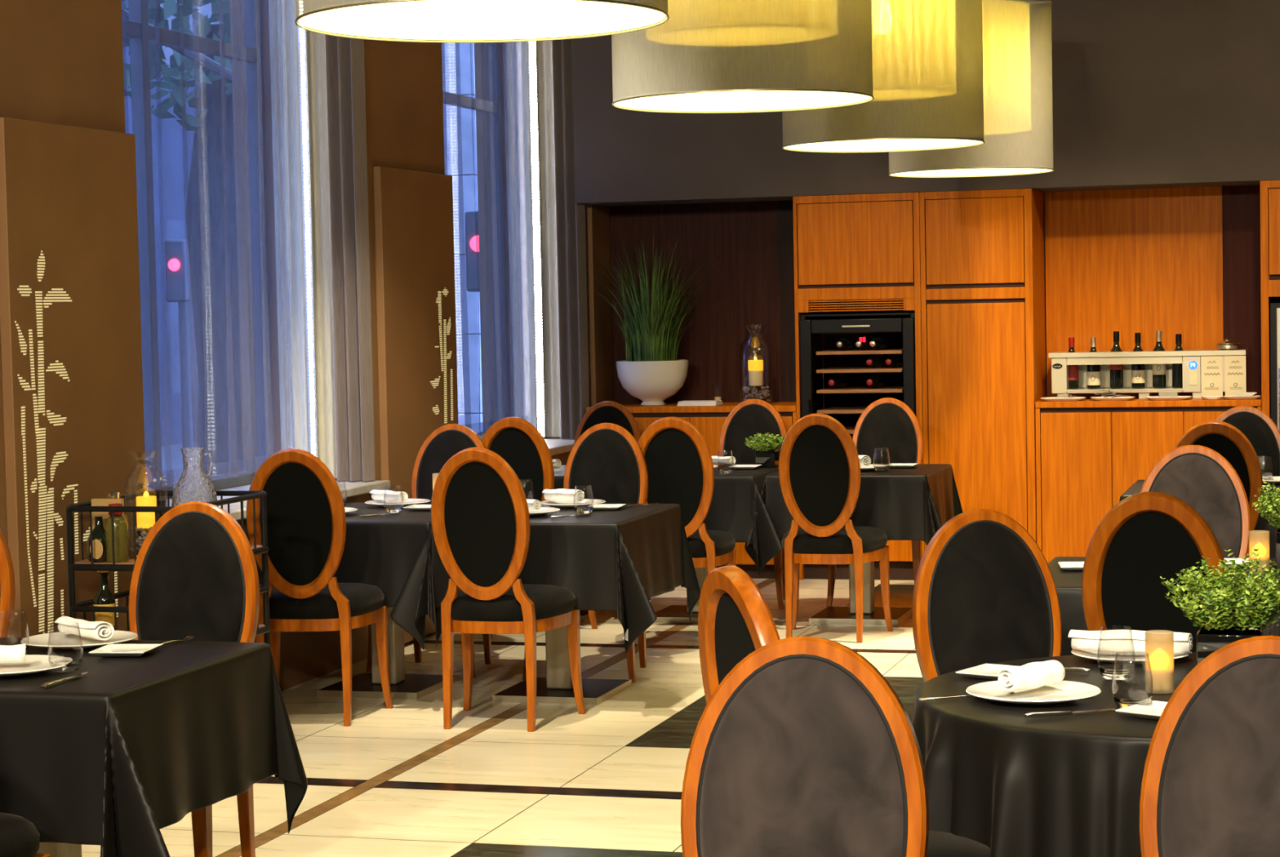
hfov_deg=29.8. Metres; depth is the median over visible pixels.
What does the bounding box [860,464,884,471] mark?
dinner plate
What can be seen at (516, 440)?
dining chair
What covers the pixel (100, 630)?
rolled napkin
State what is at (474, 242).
lamp
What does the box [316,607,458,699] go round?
dining table
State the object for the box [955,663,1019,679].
plate
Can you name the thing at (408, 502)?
dinner plate
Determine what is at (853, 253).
wine cabinet
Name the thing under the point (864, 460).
rolled napkin
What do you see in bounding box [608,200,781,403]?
panel
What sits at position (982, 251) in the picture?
tall cabinet
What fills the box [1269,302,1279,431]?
fridge
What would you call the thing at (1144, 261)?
panel
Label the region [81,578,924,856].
floor
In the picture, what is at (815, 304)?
vent
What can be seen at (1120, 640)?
rolled napkin
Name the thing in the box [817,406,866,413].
shelf
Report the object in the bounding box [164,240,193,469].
signal
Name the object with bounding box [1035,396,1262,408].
countertop
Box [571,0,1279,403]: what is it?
wall
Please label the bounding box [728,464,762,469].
plate
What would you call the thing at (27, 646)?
glass
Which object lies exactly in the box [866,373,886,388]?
wine bottle
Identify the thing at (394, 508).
glass
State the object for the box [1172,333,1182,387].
wine bottle
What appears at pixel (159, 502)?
candle holder
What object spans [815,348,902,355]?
shelf
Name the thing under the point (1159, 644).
candle holder
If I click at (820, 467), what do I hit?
dining chair
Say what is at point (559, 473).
tablecloth
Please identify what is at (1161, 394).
glass box
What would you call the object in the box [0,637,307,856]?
tablecloth
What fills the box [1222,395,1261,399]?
serving dish
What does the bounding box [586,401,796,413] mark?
countertop
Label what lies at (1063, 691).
dinner plate
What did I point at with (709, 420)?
sideboard
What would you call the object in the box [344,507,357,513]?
dinner plate
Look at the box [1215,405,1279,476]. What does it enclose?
dining chair
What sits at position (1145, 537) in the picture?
dining chair
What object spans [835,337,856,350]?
wine bottle
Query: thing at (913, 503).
tablecloth
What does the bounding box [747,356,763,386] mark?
candle
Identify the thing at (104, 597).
bottle
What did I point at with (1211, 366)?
card
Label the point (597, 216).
wall panel
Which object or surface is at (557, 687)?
dining table
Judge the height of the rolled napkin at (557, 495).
0.054 m
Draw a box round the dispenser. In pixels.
[1048,349,1247,399]
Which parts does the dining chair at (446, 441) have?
leg, leg, frame, leg, leg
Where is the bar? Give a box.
[121,7,231,82]
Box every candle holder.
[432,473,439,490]
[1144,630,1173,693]
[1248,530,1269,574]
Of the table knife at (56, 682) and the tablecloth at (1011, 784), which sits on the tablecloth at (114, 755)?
the table knife at (56, 682)
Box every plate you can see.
[0,654,71,676]
[20,630,137,649]
[88,644,163,656]
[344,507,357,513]
[364,498,431,506]
[403,504,431,510]
[528,506,559,515]
[540,498,605,507]
[589,504,626,510]
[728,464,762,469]
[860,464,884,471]
[887,463,918,467]
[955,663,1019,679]
[965,680,1101,704]
[1057,561,1084,570]
[1071,648,1191,664]
[1115,700,1167,719]
[1223,558,1248,567]
[1262,476,1279,484]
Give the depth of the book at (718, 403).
13.82 m
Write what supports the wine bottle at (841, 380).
on the wine cooler
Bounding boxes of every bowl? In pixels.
[616,359,688,405]
[1213,338,1239,350]
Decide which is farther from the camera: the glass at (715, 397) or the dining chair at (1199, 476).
the glass at (715, 397)
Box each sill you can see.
[165,480,390,520]
[544,438,574,455]
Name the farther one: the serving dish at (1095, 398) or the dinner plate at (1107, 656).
the serving dish at (1095, 398)
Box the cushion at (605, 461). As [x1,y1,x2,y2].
[569,430,638,503]
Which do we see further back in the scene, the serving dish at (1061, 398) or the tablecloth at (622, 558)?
the serving dish at (1061, 398)
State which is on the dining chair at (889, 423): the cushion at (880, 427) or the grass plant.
the cushion at (880, 427)
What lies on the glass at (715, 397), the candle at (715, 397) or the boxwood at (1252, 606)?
the candle at (715, 397)
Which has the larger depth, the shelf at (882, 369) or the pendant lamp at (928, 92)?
the shelf at (882, 369)
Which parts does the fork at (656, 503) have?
handle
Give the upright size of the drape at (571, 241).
2.715 m
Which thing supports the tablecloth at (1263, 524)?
on the dining table
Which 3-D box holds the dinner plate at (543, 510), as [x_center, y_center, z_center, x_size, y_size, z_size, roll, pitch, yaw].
[-0.460,0.336,9.644,0.280,0.018,0.280,0,3,16]
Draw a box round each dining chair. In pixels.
[0,528,15,637]
[0,813,50,856]
[128,502,259,856]
[246,448,393,726]
[365,423,491,678]
[431,447,586,732]
[481,417,597,639]
[522,422,648,682]
[573,400,640,444]
[637,417,736,574]
[680,636,928,856]
[697,564,991,856]
[719,399,786,609]
[778,413,893,643]
[826,397,924,607]
[911,509,1062,683]
[1081,491,1228,653]
[1139,635,1279,856]
[1140,444,1250,558]
[1174,420,1271,558]
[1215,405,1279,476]
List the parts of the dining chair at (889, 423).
leg, frame, leg, leg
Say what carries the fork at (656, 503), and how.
on the tablecloth at (622, 558)
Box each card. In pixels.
[1201,355,1223,399]
[1224,355,1246,398]
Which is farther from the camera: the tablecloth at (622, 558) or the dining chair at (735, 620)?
the tablecloth at (622, 558)
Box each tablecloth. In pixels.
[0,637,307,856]
[253,502,441,645]
[390,503,700,653]
[553,465,565,488]
[697,465,782,574]
[744,463,963,570]
[911,652,1196,856]
[1048,556,1279,656]
[1119,480,1279,558]
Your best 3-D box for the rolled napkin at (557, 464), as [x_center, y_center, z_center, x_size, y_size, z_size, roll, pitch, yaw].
[-0.489,0.179,12.273,0.188,0.053,0.070,1,3,31]
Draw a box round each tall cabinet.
[919,188,1045,549]
[1259,180,1279,417]
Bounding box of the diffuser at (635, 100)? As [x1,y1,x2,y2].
[614,90,871,111]
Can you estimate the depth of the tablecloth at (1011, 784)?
4.65 m
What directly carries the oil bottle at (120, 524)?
on the trolley
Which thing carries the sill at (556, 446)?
attached to the wall at (61, 61)
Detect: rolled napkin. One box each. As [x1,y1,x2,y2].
[0,643,26,662]
[54,616,114,639]
[369,489,408,501]
[526,498,541,510]
[542,488,584,502]
[551,459,561,468]
[711,456,735,465]
[858,455,871,466]
[996,659,1065,690]
[1067,629,1192,653]
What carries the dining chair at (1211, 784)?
on the floor
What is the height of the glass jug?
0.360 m
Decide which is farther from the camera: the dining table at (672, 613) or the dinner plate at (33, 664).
the dining table at (672, 613)
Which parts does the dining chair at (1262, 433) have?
frame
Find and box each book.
[91,498,124,529]
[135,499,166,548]
[677,402,722,406]
[678,400,721,404]
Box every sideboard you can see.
[586,401,796,578]
[1035,396,1262,563]
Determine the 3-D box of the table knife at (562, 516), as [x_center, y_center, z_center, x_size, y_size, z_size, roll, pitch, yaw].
[-0.276,0.344,9.508,0.210,0.008,0.019,-4,4,-44]
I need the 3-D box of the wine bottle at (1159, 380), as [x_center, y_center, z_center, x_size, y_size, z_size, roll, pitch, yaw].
[2.883,-0.385,13.359,0.074,0.319,0.077,0,3,16]
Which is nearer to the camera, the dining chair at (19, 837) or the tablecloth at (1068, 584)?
the dining chair at (19, 837)
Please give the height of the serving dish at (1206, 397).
0.017 m
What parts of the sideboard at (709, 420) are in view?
door, door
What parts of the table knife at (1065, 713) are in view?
handle, blade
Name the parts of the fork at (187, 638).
handle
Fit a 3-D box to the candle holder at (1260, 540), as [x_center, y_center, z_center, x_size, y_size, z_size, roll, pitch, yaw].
[1.826,0.365,7.093,0.059,0.126,0.059,0,3,16]
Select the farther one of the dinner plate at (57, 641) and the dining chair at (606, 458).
the dining chair at (606, 458)
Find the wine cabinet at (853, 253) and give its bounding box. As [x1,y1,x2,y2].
[792,191,924,580]
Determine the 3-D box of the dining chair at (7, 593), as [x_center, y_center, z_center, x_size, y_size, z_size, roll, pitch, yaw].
[-1.982,0.748,6.555,0.499,1.064,0.549,0,3,16]
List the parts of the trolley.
post, rail, rail, post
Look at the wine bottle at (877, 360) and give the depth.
13.68 m
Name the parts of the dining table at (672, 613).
plate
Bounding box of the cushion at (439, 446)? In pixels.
[417,431,475,502]
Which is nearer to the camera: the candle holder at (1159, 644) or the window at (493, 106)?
the candle holder at (1159, 644)
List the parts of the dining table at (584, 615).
plate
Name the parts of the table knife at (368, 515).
handle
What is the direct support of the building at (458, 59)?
on the ground
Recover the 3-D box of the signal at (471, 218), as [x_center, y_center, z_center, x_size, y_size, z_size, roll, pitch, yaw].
[-0.968,-0.193,15.099,0.180,2.330,0.215,0,3,16]
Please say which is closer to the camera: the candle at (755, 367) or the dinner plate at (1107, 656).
the dinner plate at (1107, 656)
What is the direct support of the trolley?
on the floor
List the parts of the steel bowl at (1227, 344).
lid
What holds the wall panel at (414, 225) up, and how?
attached to the wall at (61, 61)
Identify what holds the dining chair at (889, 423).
on the floor
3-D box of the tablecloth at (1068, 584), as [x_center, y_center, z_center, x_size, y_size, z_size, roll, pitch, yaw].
[1.626,0.668,7.224,1.102,0.480,1.100,0,3,20]
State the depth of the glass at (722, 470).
11.74 m
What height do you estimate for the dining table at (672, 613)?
0.736 m
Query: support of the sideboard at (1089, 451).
on the floor
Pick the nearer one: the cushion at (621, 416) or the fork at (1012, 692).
the fork at (1012, 692)
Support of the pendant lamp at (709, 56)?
hanging from the ceiling
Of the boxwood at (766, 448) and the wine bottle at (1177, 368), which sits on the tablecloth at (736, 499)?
the boxwood at (766, 448)
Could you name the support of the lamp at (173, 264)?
attached to the signal at (176, 252)
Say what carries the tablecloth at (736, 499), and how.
on the dining table at (672, 613)
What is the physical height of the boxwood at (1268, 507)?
0.296 m
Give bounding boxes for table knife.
[40,671,88,688]
[359,512,401,517]
[549,513,590,518]
[1002,664,1089,672]
[1024,708,1119,718]
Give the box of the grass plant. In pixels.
[584,231,735,405]
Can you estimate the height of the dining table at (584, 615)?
0.736 m
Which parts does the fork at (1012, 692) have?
handle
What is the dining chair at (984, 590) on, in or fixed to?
on the floor
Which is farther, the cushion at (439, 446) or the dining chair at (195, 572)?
the cushion at (439, 446)
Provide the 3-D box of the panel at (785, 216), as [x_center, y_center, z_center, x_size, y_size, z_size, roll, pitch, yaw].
[0.928,-0.750,14.153,0.205,1.182,0.059,0,3,16]
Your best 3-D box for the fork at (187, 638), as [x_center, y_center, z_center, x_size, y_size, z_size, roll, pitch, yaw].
[-1.190,0.539,6.040,0.023,0.009,0.200,0,3,28]
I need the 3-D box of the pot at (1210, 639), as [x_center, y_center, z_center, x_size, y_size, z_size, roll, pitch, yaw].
[1.242,0.484,5.059,0.132,0.119,0.132,0,3,16]
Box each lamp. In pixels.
[168,258,179,271]
[295,0,669,43]
[470,235,479,251]
[611,0,874,113]
[782,0,984,152]
[888,0,1053,177]
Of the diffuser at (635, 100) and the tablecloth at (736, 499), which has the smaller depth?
the diffuser at (635, 100)
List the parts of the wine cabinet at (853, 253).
door, door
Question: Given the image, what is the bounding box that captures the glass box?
[1158,391,1177,397]
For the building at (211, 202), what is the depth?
15.63 m
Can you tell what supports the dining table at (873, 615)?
on the floor
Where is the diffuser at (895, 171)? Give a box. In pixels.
[891,168,1051,176]
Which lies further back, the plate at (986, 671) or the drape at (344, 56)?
the drape at (344, 56)
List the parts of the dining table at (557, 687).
plate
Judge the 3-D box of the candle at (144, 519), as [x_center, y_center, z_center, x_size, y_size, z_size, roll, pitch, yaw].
[-1.678,0.275,8.180,0.068,0.124,0.068,0,3,16]
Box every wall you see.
[0,0,589,691]
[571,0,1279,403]
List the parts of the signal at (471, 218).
post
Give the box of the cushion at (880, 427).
[857,404,916,464]
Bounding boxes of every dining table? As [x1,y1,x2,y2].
[36,842,81,856]
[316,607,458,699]
[492,626,631,705]
[579,610,608,621]
[653,567,707,623]
[808,560,911,625]
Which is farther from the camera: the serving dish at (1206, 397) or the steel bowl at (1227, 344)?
the steel bowl at (1227, 344)
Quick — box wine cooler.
[799,311,916,436]
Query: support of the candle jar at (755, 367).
on the sideboard at (709, 420)
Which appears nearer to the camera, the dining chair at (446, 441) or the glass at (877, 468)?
the dining chair at (446, 441)
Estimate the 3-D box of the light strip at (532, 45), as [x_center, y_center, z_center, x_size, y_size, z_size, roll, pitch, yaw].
[-0.606,-1.295,14.092,0.044,2.700,0.024,0,3,16]
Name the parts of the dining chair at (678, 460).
frame, leg, seat, seat rail, leg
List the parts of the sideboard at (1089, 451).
door, door, door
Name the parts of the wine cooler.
handle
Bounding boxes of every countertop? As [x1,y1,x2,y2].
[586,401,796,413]
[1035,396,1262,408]
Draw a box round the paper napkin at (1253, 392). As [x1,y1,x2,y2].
[1234,391,1257,393]
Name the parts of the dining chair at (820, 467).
leg, leg, frame, seat, seat rail, leg, leg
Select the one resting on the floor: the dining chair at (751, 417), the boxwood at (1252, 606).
the dining chair at (751, 417)
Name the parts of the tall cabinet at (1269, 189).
door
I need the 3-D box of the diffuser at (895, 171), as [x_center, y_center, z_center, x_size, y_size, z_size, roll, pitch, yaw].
[1.628,-1.265,11.835,0.792,0.004,0.792,0,3,16]
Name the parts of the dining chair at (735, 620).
frame, seat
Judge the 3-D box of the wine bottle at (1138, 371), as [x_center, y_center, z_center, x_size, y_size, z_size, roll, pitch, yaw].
[2.773,-0.379,13.392,0.074,0.309,0.077,0,3,16]
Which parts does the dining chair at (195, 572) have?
frame, leg, leg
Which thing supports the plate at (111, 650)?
on the tablecloth at (114, 755)
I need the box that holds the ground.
[161,441,196,484]
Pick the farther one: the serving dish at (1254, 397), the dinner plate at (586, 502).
the serving dish at (1254, 397)
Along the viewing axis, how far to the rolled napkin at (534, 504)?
9.59 m
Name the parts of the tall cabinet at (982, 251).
door, tall door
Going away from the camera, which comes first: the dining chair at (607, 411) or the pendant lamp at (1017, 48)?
the pendant lamp at (1017, 48)
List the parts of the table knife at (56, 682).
handle, blade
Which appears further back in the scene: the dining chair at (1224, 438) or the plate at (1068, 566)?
the dining chair at (1224, 438)
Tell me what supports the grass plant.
on the sideboard at (709, 420)
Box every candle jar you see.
[124,450,168,558]
[739,324,772,404]
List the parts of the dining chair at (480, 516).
leg, leg, frame, seat rail, seat, leg, leg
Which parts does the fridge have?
door frame, handle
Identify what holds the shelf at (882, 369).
attached to the wine cooler
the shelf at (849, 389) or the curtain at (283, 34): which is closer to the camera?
the curtain at (283, 34)
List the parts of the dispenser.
window trim, plate, control plate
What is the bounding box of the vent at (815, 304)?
[808,298,903,312]
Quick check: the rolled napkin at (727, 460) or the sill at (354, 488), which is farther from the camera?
the rolled napkin at (727, 460)
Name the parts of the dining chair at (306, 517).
leg, leg, frame, seat, seat rail, leg, leg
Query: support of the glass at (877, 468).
on the tablecloth at (913, 503)
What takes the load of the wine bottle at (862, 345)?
on the wine cooler
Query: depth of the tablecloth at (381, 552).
9.50 m
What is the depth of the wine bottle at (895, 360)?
13.65 m
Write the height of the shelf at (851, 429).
0.020 m
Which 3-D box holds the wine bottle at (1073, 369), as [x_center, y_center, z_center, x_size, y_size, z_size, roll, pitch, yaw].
[2.423,-0.367,13.494,0.074,0.289,0.077,0,3,16]
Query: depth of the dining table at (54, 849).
5.76 m
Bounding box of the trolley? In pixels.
[65,490,271,648]
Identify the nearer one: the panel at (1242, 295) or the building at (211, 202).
the panel at (1242, 295)
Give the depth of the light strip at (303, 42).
10.96 m
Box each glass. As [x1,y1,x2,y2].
[3,611,29,654]
[47,622,83,671]
[383,487,403,513]
[573,487,593,514]
[712,382,721,399]
[717,450,733,473]
[873,448,889,471]
[1097,626,1135,679]
[1111,653,1152,708]
[1262,459,1272,480]
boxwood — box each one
[744,432,785,466]
[1160,548,1279,664]
[1251,480,1279,572]
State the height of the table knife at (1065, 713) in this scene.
0.008 m
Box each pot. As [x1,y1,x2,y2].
[755,448,778,466]
[1195,626,1263,664]
[1275,528,1279,572]
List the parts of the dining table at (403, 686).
plate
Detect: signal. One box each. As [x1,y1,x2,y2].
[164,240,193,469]
[464,211,483,430]
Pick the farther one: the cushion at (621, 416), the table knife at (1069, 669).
the cushion at (621, 416)
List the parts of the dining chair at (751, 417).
frame, leg, leg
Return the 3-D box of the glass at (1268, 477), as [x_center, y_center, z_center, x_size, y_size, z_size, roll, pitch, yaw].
[2.733,0.178,10.542,0.081,0.111,0.081,0,3,16]
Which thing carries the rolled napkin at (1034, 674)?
on the dinner plate at (1063, 691)
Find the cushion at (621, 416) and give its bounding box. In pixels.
[581,407,632,435]
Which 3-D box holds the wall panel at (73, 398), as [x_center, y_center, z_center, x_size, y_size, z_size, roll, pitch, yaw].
[-1.956,0.059,8.374,0.041,2.212,0.900,0,3,16]
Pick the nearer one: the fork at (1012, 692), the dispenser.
the fork at (1012, 692)
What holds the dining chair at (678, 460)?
on the floor
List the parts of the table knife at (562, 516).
handle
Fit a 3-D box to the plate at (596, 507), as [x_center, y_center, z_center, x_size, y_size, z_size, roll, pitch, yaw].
[-0.140,0.322,9.832,0.140,0.014,0.140,-1,3,12]
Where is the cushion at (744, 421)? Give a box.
[724,404,780,465]
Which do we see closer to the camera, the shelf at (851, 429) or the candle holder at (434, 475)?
the candle holder at (434, 475)
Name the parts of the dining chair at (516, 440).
frame, leg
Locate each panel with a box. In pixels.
[0,117,146,638]
[372,166,458,643]
[585,204,613,407]
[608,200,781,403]
[777,200,795,401]
[1044,186,1223,397]
[1222,184,1261,395]
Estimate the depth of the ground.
28.29 m
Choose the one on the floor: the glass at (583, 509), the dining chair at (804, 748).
the dining chair at (804, 748)
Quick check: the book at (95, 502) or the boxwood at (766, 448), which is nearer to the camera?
the book at (95, 502)
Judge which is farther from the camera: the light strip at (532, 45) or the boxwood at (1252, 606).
the light strip at (532, 45)
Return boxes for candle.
[136,491,156,528]
[714,396,720,399]
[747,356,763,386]
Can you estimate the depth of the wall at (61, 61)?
11.05 m
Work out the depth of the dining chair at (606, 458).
10.47 m
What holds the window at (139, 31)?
in the wall at (61, 61)
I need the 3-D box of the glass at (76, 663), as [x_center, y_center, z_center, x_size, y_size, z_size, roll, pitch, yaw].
[-1.347,0.512,5.636,0.081,0.111,0.081,0,3,16]
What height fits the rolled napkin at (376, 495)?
0.046 m
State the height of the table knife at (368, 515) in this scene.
0.008 m
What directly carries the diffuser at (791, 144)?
attached to the pendant lamp at (928, 92)
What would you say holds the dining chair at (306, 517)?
on the floor
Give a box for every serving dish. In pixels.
[1040,396,1085,400]
[1090,396,1134,400]
[1145,395,1191,399]
[1201,395,1224,399]
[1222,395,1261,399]
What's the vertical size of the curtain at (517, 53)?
2.690 m
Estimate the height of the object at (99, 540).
0.152 m
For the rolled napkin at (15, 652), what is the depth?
5.63 m
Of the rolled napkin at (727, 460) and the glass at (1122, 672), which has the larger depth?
the rolled napkin at (727, 460)
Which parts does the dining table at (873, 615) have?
plate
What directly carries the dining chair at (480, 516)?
on the floor
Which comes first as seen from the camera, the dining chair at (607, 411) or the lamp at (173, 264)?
the dining chair at (607, 411)
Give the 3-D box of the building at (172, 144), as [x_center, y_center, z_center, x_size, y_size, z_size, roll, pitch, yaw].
[-8.392,-6.652,30.224,3.060,14.000,64.000,0,3,16]
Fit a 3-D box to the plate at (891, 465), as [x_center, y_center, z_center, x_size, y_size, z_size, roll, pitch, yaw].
[1.301,0.185,11.939,0.140,0.014,0.140,0,3,16]
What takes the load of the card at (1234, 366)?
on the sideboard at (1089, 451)
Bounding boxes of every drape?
[324,34,374,481]
[551,39,589,439]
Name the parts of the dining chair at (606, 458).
leg, frame, leg, leg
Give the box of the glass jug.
[171,447,217,506]
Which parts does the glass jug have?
handle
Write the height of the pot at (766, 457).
0.090 m
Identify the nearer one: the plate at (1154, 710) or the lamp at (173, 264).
the plate at (1154, 710)
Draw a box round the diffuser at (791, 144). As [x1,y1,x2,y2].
[784,138,982,151]
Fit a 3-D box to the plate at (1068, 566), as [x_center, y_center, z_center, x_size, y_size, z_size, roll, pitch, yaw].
[1.345,0.419,7.309,0.140,0.014,0.140,-1,3,6]
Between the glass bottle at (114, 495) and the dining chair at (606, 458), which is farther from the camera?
the dining chair at (606, 458)
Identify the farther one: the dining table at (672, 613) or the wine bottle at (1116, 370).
the wine bottle at (1116, 370)
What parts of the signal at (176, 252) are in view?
post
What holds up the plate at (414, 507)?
on the tablecloth at (381, 552)
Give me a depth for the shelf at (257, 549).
8.09 m
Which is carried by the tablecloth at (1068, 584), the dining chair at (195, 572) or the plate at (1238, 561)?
the plate at (1238, 561)
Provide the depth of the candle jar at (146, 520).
8.15 m
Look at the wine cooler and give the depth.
13.57 m
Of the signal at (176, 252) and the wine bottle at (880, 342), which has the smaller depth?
the wine bottle at (880, 342)
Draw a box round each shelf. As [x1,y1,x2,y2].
[74,545,262,564]
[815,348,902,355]
[816,366,902,373]
[816,386,903,393]
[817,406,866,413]
[844,426,855,434]
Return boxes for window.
[121,0,274,499]
[442,42,508,439]
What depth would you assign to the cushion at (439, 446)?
10.70 m
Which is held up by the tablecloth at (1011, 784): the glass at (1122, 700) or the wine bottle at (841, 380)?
the glass at (1122, 700)
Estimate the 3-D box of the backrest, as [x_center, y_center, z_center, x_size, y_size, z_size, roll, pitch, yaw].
[-1.218,0.487,6.519,0.318,0.512,0.108,0,3,16]
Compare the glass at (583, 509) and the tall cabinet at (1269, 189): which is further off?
the tall cabinet at (1269, 189)
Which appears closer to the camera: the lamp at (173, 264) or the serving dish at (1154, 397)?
the serving dish at (1154, 397)
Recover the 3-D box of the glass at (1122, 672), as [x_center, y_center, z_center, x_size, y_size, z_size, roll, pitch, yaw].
[1.030,0.485,5.199,0.081,0.111,0.081,0,3,16]
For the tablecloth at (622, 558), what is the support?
on the dining table at (557, 687)
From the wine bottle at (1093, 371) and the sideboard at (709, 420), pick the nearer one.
the wine bottle at (1093, 371)
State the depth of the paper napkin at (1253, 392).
12.98 m
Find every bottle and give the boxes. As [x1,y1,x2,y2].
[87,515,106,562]
[93,570,115,630]
[104,503,128,562]
[107,491,130,557]
[828,374,848,388]
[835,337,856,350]
[855,336,872,350]
[866,354,885,368]
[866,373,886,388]
[869,336,888,350]
[885,354,902,368]
[1067,337,1079,389]
[1086,337,1100,388]
[1109,331,1123,388]
[1131,333,1145,388]
[1152,330,1166,388]
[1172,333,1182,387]
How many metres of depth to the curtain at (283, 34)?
11.03 m
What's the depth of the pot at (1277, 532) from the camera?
7.12 m
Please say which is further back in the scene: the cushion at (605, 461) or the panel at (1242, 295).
the panel at (1242, 295)
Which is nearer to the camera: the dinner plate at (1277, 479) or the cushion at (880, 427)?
the dinner plate at (1277, 479)
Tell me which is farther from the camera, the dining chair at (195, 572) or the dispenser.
the dispenser
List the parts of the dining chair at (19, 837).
leg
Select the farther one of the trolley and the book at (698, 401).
the book at (698, 401)
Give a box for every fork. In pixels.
[158,635,194,644]
[624,502,658,506]
[918,691,1015,701]
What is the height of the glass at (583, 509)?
0.111 m
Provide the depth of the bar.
12.33 m
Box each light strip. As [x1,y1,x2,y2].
[297,26,319,459]
[528,40,546,437]
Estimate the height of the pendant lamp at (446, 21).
1.508 m
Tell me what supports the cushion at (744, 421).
on the dining chair at (751, 417)
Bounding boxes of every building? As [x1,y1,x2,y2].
[121,0,243,475]
[122,0,223,445]
[441,42,483,432]
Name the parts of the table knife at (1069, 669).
handle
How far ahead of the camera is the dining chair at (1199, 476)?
8.07 m

